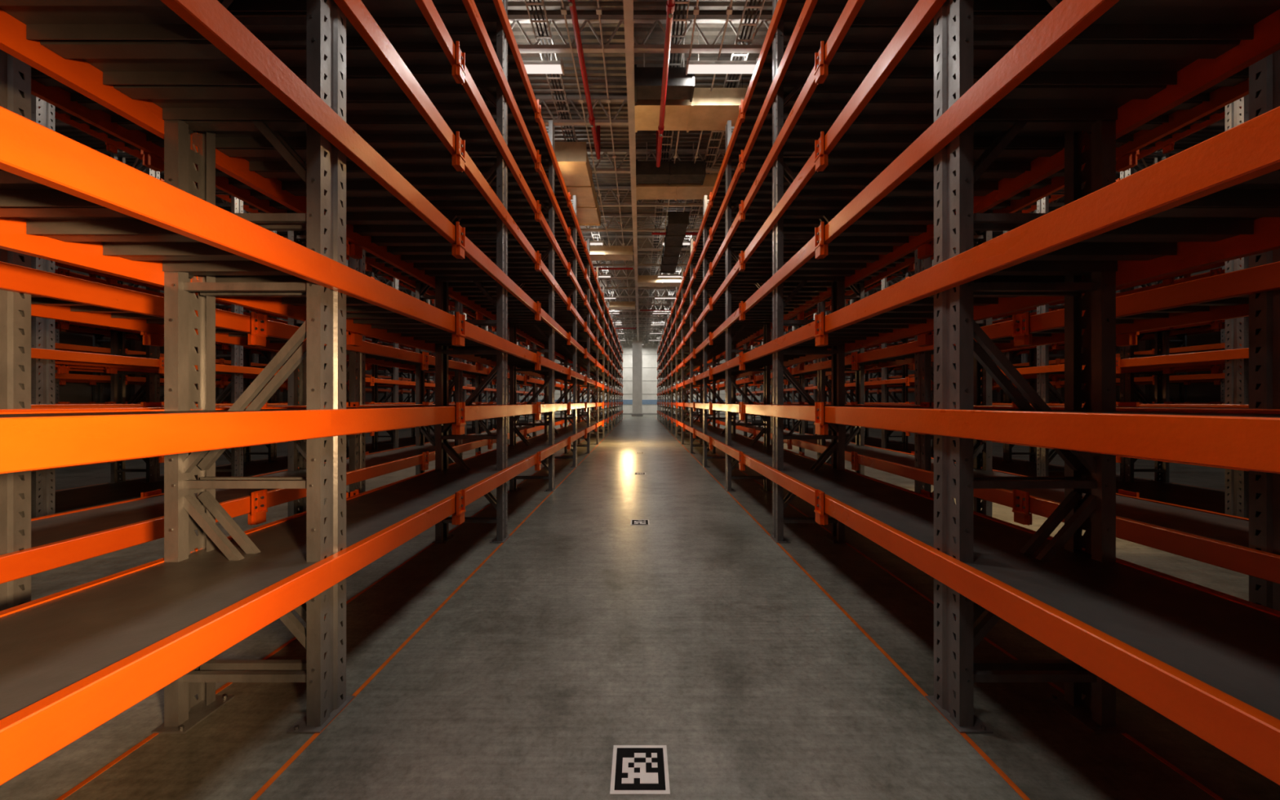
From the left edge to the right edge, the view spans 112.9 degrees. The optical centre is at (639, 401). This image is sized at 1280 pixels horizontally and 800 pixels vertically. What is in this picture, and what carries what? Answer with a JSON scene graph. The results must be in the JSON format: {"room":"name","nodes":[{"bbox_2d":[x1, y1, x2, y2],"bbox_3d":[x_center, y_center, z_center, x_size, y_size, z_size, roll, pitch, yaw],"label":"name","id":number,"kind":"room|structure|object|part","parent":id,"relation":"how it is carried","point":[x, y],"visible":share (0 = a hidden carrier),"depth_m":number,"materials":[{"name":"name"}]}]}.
{"room":"warehouse aisle","nodes":[
{"label":"warehouse aisle","id":0,"kind":"room"},
{"bbox_2d":[38,266,470,403],"bbox_3d":[-18.025,-2.600,19.500,0.350,8.000,51.000,0,0,0],"label":"wall","id":1,"kind":"structure","parent":0,"point":[73,393],"depth_m":14.39,"materials":[{"name":"paint"}]},
{"bbox_2d":[0,414,1279,799],"bbox_3d":[0.000,1.499,19.500,36.000,0.203,51.000,0,0,0],"label":"floor","id":2,"kind":"structure","parent":0,"point":[588,631],"depth_m":2.20,"materials":[{"name":"concrete"}]},
{"bbox_2d":[38,265,471,404],"bbox_3d":[-12.935,-1.500,15.155,0.826,5.800,36.370,0,0,0],"label":"storage rack","id":3,"kind":"object","parent":2,"relation":"on","point":[92,379],"visible":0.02,"depth_m":10.38,"materials":[{"name":"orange metal"}]},
{"bbox_2d":[59,267,453,403],"bbox_3d":[-14.435,-1.500,15.155,0.826,5.800,36.370,0,0,0],"label":"storage rack","id":4,"kind":"object","parent":2,"relation":"on","point":[96,340],"visible":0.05,"depth_m":11.57,"materials":[{"name":"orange metal"}]},
{"bbox_2d":[38,133,532,483],"bbox_3d":[-8.805,-1.500,15.845,0.826,5.800,36.370,0,0,0],"label":"storage rack","id":5,"kind":"object","parent":2,"relation":"on","point":[117,335],"visible":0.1,"depth_m":7.43,"materials":[{"name":"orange metal"}]},
{"bbox_2d":[31,93,544,518],"bbox_3d":[-7.335,-1.500,15.845,0.826,5.800,36.370,0,0,0],"label":"storage rack","id":6,"kind":"object","parent":2,"relation":"on","point":[45,355],"visible":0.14,"depth_m":6.06,"materials":[{"name":"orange metal"}]},
{"bbox_2d":[0,49,602,611],"bbox_3d":[-3.175,-1.500,15.155,0.826,5.800,36.370,0,0,0],"label":"storage rack","id":7,"kind":"object","parent":2,"relation":"on","point":[28,546],"visible":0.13,"depth_m":2.63,"materials":[{"name":"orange metal"}]},
{"bbox_2d":[0,0,622,785],"bbox_3d":[-1.705,-1.500,15.155,0.826,5.800,36.370,0,0,0],"label":"storage rack","id":8,"kind":"object","parent":2,"relation":"on","point":[414,135],"visible":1,"depth_m":1.85,"materials":[{"name":"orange metal"}]},
{"bbox_3d":[-1.705,-1.500,33.230,0.710,5.800,0.220,0,0,0],"label":"frame","id":9,"kind":"part","parent":8,"relation":"part of","materials":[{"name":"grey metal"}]},
{"bbox_2d":[631,333,643,416],"bbox_3d":[-0.260,-2.600,40.850,1.080,8.000,1.100,0,0,0],"label":"column","id":10,"kind":"structure","parent":2,"relation":"on","point":[637,346],"depth_m":40.40,"materials":[{"name":"metal"}]},
{"bbox_2d":[609,745,670,794],"bbox_3d":[0.000,1.398,1.620,0.215,0.004,0.215,0,0,0],"label":"tag","id":11,"kind":"object","parent":2,"relation":"on","point":[636,769],"visible":1,"depth_m":1.61,"materials":[{"name":"white plastic"}]},
{"bbox_2d":[630,520,649,524],"bbox_3d":[0.000,1.398,4.920,0.215,0.004,0.215,0,0,0],"label":"tag","id":12,"kind":"object","parent":2,"relation":"on","point":[633,522],"visible":1,"depth_m":4.90,"materials":[{"name":"white plastic"}]},
{"bbox_2d":[657,0,1279,785],"bbox_3d":[1.705,-1.500,15.155,0.826,5.800,36.370,0,0,0],"label":"storage rack","id":13,"kind":"object","parent":2,"relation":"on","point":[865,135],"visible":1,"depth_m":1.85,"materials":[{"name":"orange metal"}]},
{"bbox_3d":[1.705,-1.500,33.230,0.710,5.800,0.220,0,0,0],"label":"frame","id":14,"kind":"part","parent":13,"relation":"part of","materials":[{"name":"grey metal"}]},
{"bbox_2d":[677,49,1279,611],"bbox_3d":[3.175,-1.500,15.155,0.826,5.800,36.370,0,0,0],"label":"storage rack","id":15,"kind":"object","parent":2,"relation":"on","point":[1251,546],"visible":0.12,"depth_m":2.66,"materials":[{"name":"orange metal"}]},
{"bbox_2d":[735,93,1248,518],"bbox_3d":[7.335,-1.500,15.845,0.826,5.800,36.370,0,0,0],"label":"storage rack","id":16,"kind":"object","parent":2,"relation":"on","point":[1234,355],"visible":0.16,"depth_m":6.09,"materials":[{"name":"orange metal"}]},
{"bbox_2d":[747,133,1241,483],"bbox_3d":[8.805,-1.500,15.845,0.826,5.800,36.370,0,0,0],"label":"storage rack","id":17,"kind":"object","parent":2,"relation":"on","point":[1162,335],"visible":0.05,"depth_m":7.43,"materials":[{"name":"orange metal"}]},
{"bbox_2d":[826,267,1220,403],"bbox_3d":[14.435,-1.500,15.155,0.826,5.800,36.370,0,0,0],"label":"storage rack","id":18,"kind":"object","parent":2,"relation":"on","point":[1183,340],"visible":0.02,"depth_m":11.57,"materials":[{"name":"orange metal"}]},
{"bbox_2d":[808,265,1241,404],"bbox_3d":[12.935,-1.500,15.155,0.826,5.800,36.370,0,0,0],"label":"storage rack","id":19,"kind":"object","parent":2,"relation":"on","point":[1187,379],"visible":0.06,"depth_m":10.38,"materials":[{"name":"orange metal"}]},
{"bbox_2d":[38,0,1241,339],"bbox_3d":[0.000,-6.650,19.510,36.000,0.200,51.020,0,0,0],"label":"ceiling","id":20,"kind":"structure","parent":0,"point":[615,64],"depth_m":9.09,"materials":[{"name":"paint"}]},
{"bbox_2d":[522,57,564,75],"bbox_3d":[-1.950,-6.150,7.400,1.220,0.740,0.230,0,0,0],"label":"fluorescent light","id":21,"kind":"object","parent":20,"relation":"hanging from","point":[531,66],"visible":0.49,"depth_m":7.34,"materials":[{"name":"white plastic"}]},
{"bbox_2d":[554,130,600,226],"bbox_3d":[-1.600,-6.013,11.450,0.750,1.075,3.540,0,0,0],"label":"air duct","id":22,"kind":"object","parent":20,"relation":"hanging from","point":[572,158],"visible":0.77,"depth_m":10.54,"materials":[{"name":"metal"}]},
{"bbox_2d":[567,0,599,159],"bbox_3d":[-0.980,-6.058,2.032,0.116,0.885,16.024,0,0,0],"label":"pipe","id":23,"kind":"object","parent":20,"relation":"hanging from","point":[596,136],"visible":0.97,"depth_m":7.46,"materials":[{"name":"red metal"}]},
{"bbox_2d":[584,226,604,245],"bbox_3d":[-1.950,-6.150,15.600,1.220,0.740,0.230,0,0,0],"label":"fluorescent light","id":24,"kind":"object","parent":20,"relation":"hanging from","point":[592,242],"visible":0.39,"depth_m":15.52,"materials":[{"name":"white plastic"}]},
{"bbox_2d":[598,274,611,277],"bbox_3d":[-1.950,-6.150,19.700,1.220,0.740,0.230,0,0,0],"label":"fluorescent light","id":25,"kind":"object","parent":20,"relation":"hanging from","point":[599,275],"visible":0.39,"depth_m":19.62,"materials":[{"name":"white plastic"}]},
{"bbox_2d":[604,295,616,298],"bbox_3d":[-1.950,-6.150,23.800,1.220,0.740,0.230,0,0,0],"label":"fluorescent light","id":26,"kind":"object","parent":20,"relation":"hanging from","point":[606,297],"visible":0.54,"depth_m":23.72,"materials":[{"name":"white plastic"}]},
{"bbox_2d":[590,233,632,261],"bbox_3d":[-2.400,-6.072,16.550,4.240,0.955,0.750,0,0,0],"label":"air duct","id":27,"kind":"object","parent":20,"relation":"hanging from","point":[604,252],"visible":0.42,"depth_m":16.20,"materials":[{"name":"metal"}]},
{"bbox_2d":[594,267,632,270],"bbox_3d":[-3.150,-5.700,18.200,5.700,0.100,0.100,0,0,0],"label":"pipe","id":28,"kind":"object","parent":20,"relation":"attached to","point":[599,268],"visible":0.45,"depth_m":18.16,"materials":[{"name":"red metal"}]},
{"bbox_2d":[605,301,635,310],"bbox_3d":[-2.400,-6.072,25.550,4.240,0.955,0.750,0,0,0],"label":"air duct","id":29,"kind":"object","parent":20,"relation":"hanging from","point":[617,305],"visible":0.38,"depth_m":25.20,"materials":[{"name":"metal"}]},
{"bbox_2d":[622,0,639,342],"bbox_3d":[-0.170,-6.100,19.500,0.140,0.800,51.000,0,0,0],"label":"girder","id":30,"kind":"object","parent":20,"relation":"attached to","point":[628,4],"depth_m":8.43,"materials":[{"name":"metal"}]},
{"bbox_2d":[608,309,667,317],"bbox_3d":[0.000,-6.232,30.000,36.032,0.565,0.100,0,0,0],"label":"roof truss","id":31,"kind":"object","parent":20,"relation":"attached to","point":[609,309],"visible":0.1,"depth_m":29.95,"materials":[{"name":"metal"}]},
{"bbox_2d":[507,14,772,53],"bbox_3d":[0.000,-6.232,7.200,36.032,0.565,0.100,0,0,0],"label":"roof truss","id":32,"kind":"object","parent":20,"relation":"attached to","point":[513,19],"visible":0.18,"depth_m":7.17,"materials":[{"name":"metal"}]},
{"bbox_2d":[38,96,1241,125],"bbox_3d":[0.000,-6.232,9.100,36.032,0.565,0.100,0,0,0],"label":"roof truss","id":33,"kind":"object","parent":20,"relation":"attached to","point":[557,122],"visible":0.08,"depth_m":9.08,"materials":[{"name":"metal"}]},
{"bbox_2d":[94,149,1185,173],"bbox_3d":[0.000,-6.232,11.000,36.032,0.565,0.100,0,0,0],"label":"roof truss","id":34,"kind":"object","parent":20,"relation":"attached to","point":[650,152],"visible":0.07,"depth_m":10.98,"materials":[{"name":"metal"}]},
{"bbox_2d":[215,186,1064,206],"bbox_3d":[0.000,-6.232,12.900,36.032,0.565,0.100,0,0,0],"label":"roof truss","id":35,"kind":"object","parent":20,"relation":"attached to","point":[601,188],"visible":0.07,"depth_m":12.86,"materials":[{"name":"metal"}]},
{"bbox_2d":[276,213,1003,231],"bbox_3d":[0.000,-6.232,14.800,36.032,0.565,0.100,0,0,0],"label":"roof truss","id":36,"kind":"object","parent":20,"relation":"attached to","point":[612,215],"visible":0.07,"depth_m":14.77,"materials":[{"name":"metal"}]},
{"bbox_2d":[347,252,932,266],"bbox_3d":[0.000,-6.232,18.600,36.032,0.565,0.100,0,0,0],"label":"roof truss","id":37,"kind":"object","parent":20,"relation":"attached to","point":[638,253],"visible":0.05,"depth_m":18.55,"materials":[{"name":"metal"}]},
{"bbox_2d":[377,278,902,288],"bbox_3d":[0.000,-6.232,22.400,36.032,0.565,0.100,0,0,0],"label":"roof truss","id":38,"kind":"object","parent":20,"relation":"attached to","point":[383,279],"visible":0.12,"depth_m":22.35,"materials":[{"name":"metal"}]},
{"bbox_2d":[414,295,865,305],"bbox_3d":[0.000,-6.232,26.200,36.032,0.565,0.100,0,0,0],"label":"roof truss","id":39,"kind":"object","parent":20,"relation":"attached to","point":[641,304],"visible":0.07,"depth_m":26.15,"materials":[{"name":"metal"}]},
{"bbox_2d":[402,288,877,297],"bbox_3d":[0.000,-6.232,24.300,36.032,0.565,0.100,0,0,0],"label":"roof truss","id":40,"kind":"object","parent":20,"relation":"attached to","point":[618,296],"visible":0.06,"depth_m":24.28,"materials":[{"name":"metal"}]},
{"bbox_2d":[481,320,798,327],"bbox_3d":[0.000,-6.232,33.800,36.032,0.565,0.100,0,0,0],"label":"roof truss","id":41,"kind":"object","parent":20,"relation":"attached to","point":[616,326],"visible":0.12,"depth_m":33.78,"materials":[{"name":"metal"}]},
{"bbox_2d":[470,315,809,322],"bbox_3d":[0.000,-6.232,31.900,36.032,0.565,0.100,0,0,0],"label":"roof truss","id":42,"kind":"object","parent":20,"relation":"attached to","point":[612,315],"visible":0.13,"depth_m":31.85,"materials":[{"name":"metal"}]},
{"bbox_2d":[430,302,849,311],"bbox_3d":[0.000,-6.232,28.100,36.032,0.565,0.100,0,0,0],"label":"roof truss","id":43,"kind":"object","parent":20,"relation":"attached to","point":[611,310],"visible":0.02,"depth_m":28.05,"materials":[{"name":"metal"}]},
{"bbox_2d":[482,328,797,334],"bbox_3d":[0.000,-6.232,37.600,36.032,0.565,0.100,0,0,0],"label":"roof truss","id":44,"kind":"object","parent":20,"relation":"attached to","point":[482,328],"visible":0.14,"depth_m":37.55,"materials":[{"name":"metal"}]},
{"bbox_2d":[489,331,790,337],"bbox_3d":[0.000,-6.232,39.500,36.032,0.565,0.100,0,0,0],"label":"roof truss","id":45,"kind":"object","parent":20,"relation":"attached to","point":[490,331],"visible":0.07,"depth_m":39.45,"materials":[{"name":"metal"}]},
{"bbox_2d":[481,324,798,330],"bbox_3d":[0.000,-6.232,35.700,36.032,0.565,0.100,0,0,0],"label":"roof truss","id":46,"kind":"object","parent":20,"relation":"attached to","point":[622,324],"visible":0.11,"depth_m":35.65,"materials":[{"name":"metal"}]},
{"bbox_2d":[617,337,662,343],"bbox_3d":[0.000,-6.232,43.300,36.032,0.565,0.100,0,0,0],"label":"roof truss","id":47,"kind":"object","parent":20,"relation":"attached to","point":[618,338],"visible":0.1,"depth_m":43.27,"materials":[{"name":"metal"}]},
{"bbox_2d":[617,334,662,340],"bbox_3d":[0.000,-6.232,41.400,36.032,0.565,0.100,0,0,0],"label":"roof truss","id":48,"kind":"object","parent":20,"relation":"attached to","point":[618,335],"visible":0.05,"depth_m":41.35,"materials":[{"name":"metal"}]},
{"bbox_2d":[282,235,997,250],"bbox_3d":[0.000,-6.232,16.700,36.032,0.565,0.100,0,0,0],"label":"roof truss","id":49,"kind":"object","parent":20,"relation":"attached to","point":[286,237],"visible":0.06,"depth_m":16.65,"materials":[{"name":"metal"}]},
{"bbox_2d":[347,266,932,278],"bbox_3d":[0.000,-6.232,20.500,36.032,0.565,0.100,0,0,0],"label":"roof truss","id":50,"kind":"object","parent":20,"relation":"attached to","point":[633,267],"visible":0.12,"depth_m":20.45,"materials":[{"name":"metal"}]},
{"bbox_2d":[640,309,671,311],"bbox_3d":[3.000,-5.700,26.500,6.000,0.100,0.100,0,0,0],"label":"pipe","id":51,"kind":"object","parent":20,"relation":"attached to","point":[640,309],"visible":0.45,"depth_m":26.47,"materials":[{"name":"red metal"}]},
{"bbox_2d":[649,332,662,333],"bbox_3d":[1.420,-6.150,36.100,1.220,0.740,0.230,0,0,0],"label":"fluorescent light","id":52,"kind":"object","parent":20,"relation":"hanging from","point":[650,332],"visible":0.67,"depth_m":36.03,"materials":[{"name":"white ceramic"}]},
{"bbox_2d":[650,315,666,324],"bbox_3d":[1.420,-6.150,32.000,1.220,0.740,0.230,0,0,0],"label":"fluorescent light","id":53,"kind":"object","parent":20,"relation":"hanging from","point":[653,323],"visible":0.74,"depth_m":31.92,"materials":[{"name":"white plastic"}]},
{"bbox_2d":[637,266,681,287],"bbox_3d":[2.210,-6.072,20.400,4.620,0.955,0.850,0,0,0],"label":"air duct","id":54,"kind":"object","parent":20,"relation":"hanging from","point":[643,281],"visible":0.35,"depth_m":20.00,"materials":[{"name":"metal"}]},
{"bbox_2d":[652,311,671,314],"bbox_3d":[1.420,-6.150,27.900,1.220,0.740,0.230,0,0,0],"label":"fluorescent light","id":55,"kind":"object","parent":20,"relation":"hanging from","point":[652,312],"visible":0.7,"depth_m":27.80,"materials":[{"name":"white plastic"}]},
{"bbox_2d":[634,44,694,102],"bbox_3d":[0.435,-6.072,7.725,1.070,0.955,0.400,0,0,0],"label":"air duct","id":56,"kind":"object","parent":20,"relation":"hanging from","point":[647,80],"visible":0.74,"depth_m":7.55,"materials":[{"name":"metal"}]},
{"bbox_2d":[654,296,675,298],"bbox_3d":[1.420,-6.150,23.800,1.220,0.740,0.230,0,0,0],"label":"fluorescent light","id":57,"kind":"object","parent":20,"relation":"hanging from","point":[655,297],"visible":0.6,"depth_m":23.72,"materials":[{"name":"white plastic"}]},
{"bbox_2d":[656,0,675,167],"bbox_3d":[0.420,-5.907,1.932,0.116,1.185,15.824,0,0,0],"label":"pipe","id":58,"kind":"object","parent":20,"relation":"hanging from","point":[670,4],"visible":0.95,"depth_m":7.04,"materials":[{"name":"red metal"}]},
{"bbox_2d":[657,273,681,277],"bbox_3d":[1.420,-6.150,19.700,1.220,0.740,0.230,0,0,0],"label":"fluorescent light","id":59,"kind":"object","parent":20,"relation":"hanging from","point":[658,275],"visible":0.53,"depth_m":19.61,"materials":[{"name":"white plastic"}]},
{"bbox_2d":[635,142,705,185],"bbox_3d":[0.760,-6.072,10.725,1.720,0.955,0.500,0,0,0],"label":"air duct","id":60,"kind":"object","parent":20,"relation":"hanging from","point":[668,172],"visible":1,"depth_m":10.50,"materials":[{"name":"metal"}]},
{"bbox_2d":[660,202,688,272],"bbox_3d":[1.200,-6.037,15.700,0.650,1.025,5.040,0,0,0],"label":"air duct","id":61,"kind":"object","parent":20,"relation":"hanging from","point":[677,222],"visible":0.99,"depth_m":14.54,"materials":[{"name":"metal"}]},
{"bbox_2d":[651,231,697,235],"bbox_3d":[3.200,-5.700,14.400,5.600,0.100,0.100,0,0,0],"label":"pipe","id":62,"kind":"object","parent":20,"relation":"attached to","point":[691,233],"visible":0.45,"depth_m":14.37,"materials":[{"name":"red metal"}]},
{"bbox_2d":[635,159,718,200],"bbox_3d":[2.060,-6.072,11.450,4.320,0.955,0.750,0,0,0],"label":"air duct","id":63,"kind":"object","parent":20,"relation":"hanging from","point":[643,191],"visible":0.21,"depth_m":11.30,"materials":[{"name":"metal"}]},
{"bbox_2d":[662,227,695,245],"bbox_3d":[1.420,-6.150,15.600,1.220,0.740,0.230,0,0,0],"label":"fluorescent light","id":64,"kind":"object","parent":20,"relation":"hanging from","point":[685,242],"visible":0.38,"depth_m":15.52,"materials":[{"name":"white plastic"}]},
{"bbox_2d":[635,85,748,132],"bbox_3d":[2.060,-6.072,8.425,4.320,0.955,0.800,0,0,0],"label":"air duct","id":65,"kind":"object","parent":20,"relation":"hanging from","point":[708,110],"visible":0.26,"depth_m":8.24,"materials":[{"name":"paint"}]},
{"bbox_2d":[685,31,758,75],"bbox_3d":[1.420,-6.150,7.400,1.220,0.740,0.230,0,0,0],"label":"fluorescent light","id":66,"kind":"object","parent":20,"relation":"hanging from","point":[698,66],"visible":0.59,"depth_m":7.35,"materials":[{"name":"white plastic"}]},
{"bbox_2d":[481,340,798,414],"bbox_3d":[0.000,-2.600,45.075,36.040,8.000,0.250,0,0,0],"label":"wall","id":67,"kind":"structure","parent":0,"point":[649,352],"depth_m":45.00,"materials":[{"name":"white paint"}]},
{"bbox_2d":[809,266,1241,403],"bbox_3d":[18.025,-2.600,19.500,0.350,8.000,51.000,0,0,0],"label":"wall","id":68,"kind":"structure","parent":0,"point":[1197,393],"depth_m":14.39,"materials":[{"name":"paint"}]},
{"bbox_3d":[0.000,-2.600,-6.100,36.000,8.000,0.200,0,0,0],"label":"wall","id":69,"kind":"structure","parent":0,"visible":0},
{"bbox_2d":[524,0,626,342],"bbox_3d":[-1.620,-6.130,19.470,0.276,0.060,50.940,0,0,0],"label":"cable tray","id":70,"kind":"object","parent":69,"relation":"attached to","point":[534,2],"visible":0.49,"depth_m":8.15,"materials":[{"name":"paint"}]},
{"bbox_2d":[560,0,629,346],"bbox_3d":[-1.150,-5.935,19.470,0.080,0.130,50.940,0,0,0],"label":"rail","id":71,"kind":"object","parent":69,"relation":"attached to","point":[563,9],"visible":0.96,"depth_m":8.45,"materials":[{"name":"metal"}]},
{"bbox_2d":[595,0,633,337],"bbox_3d":[-0.620,-5.935,19.470,0.080,0.130,50.940,0,0,0],"label":"rail","id":72,"kind":"object","parent":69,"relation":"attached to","point":[598,9],"visible":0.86,"depth_m":8.45,"materials":[{"name":"metal"}]},
{"bbox_2d":[644,0,689,342],"bbox_3d":[0.620,-6.150,19.470,0.276,0.060,50.940,0,0,0],"label":"cable tray","id":73,"kind":"object","parent":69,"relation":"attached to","point":[684,2],"visible":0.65,"depth_m":9.75,"materials":[{"name":"paint"}]},
{"bbox_2d":[648,0,699,342],"bbox_3d":[0.850,-5.935,19.470,0.080,0.130,50.940,0,0,0],"label":"rail","id":74,"kind":"object","parent":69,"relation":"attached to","point":[696,9],"visible":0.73,"depth_m":9.24,"materials":[{"name":"metal"}]},
{"bbox_2d":[652,0,733,346],"bbox_3d":[1.350,-5.935,19.470,0.080,0.130,50.940,0,0,0],"label":"rail","id":75,"kind":"object","parent":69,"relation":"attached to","point":[729,11],"visible":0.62,"depth_m":7.20,"materials":[{"name":"metal"}]},
{"bbox_2d":[655,0,764,344],"bbox_3d":[1.750,-6.080,19.470,0.276,0.060,50.940,0,0,0],"label":"cable tray","id":76,"kind":"object","parent":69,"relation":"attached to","point":[753,6],"visible":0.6,"depth_m":8.02,"materials":[{"name":"paint"}]}
]}

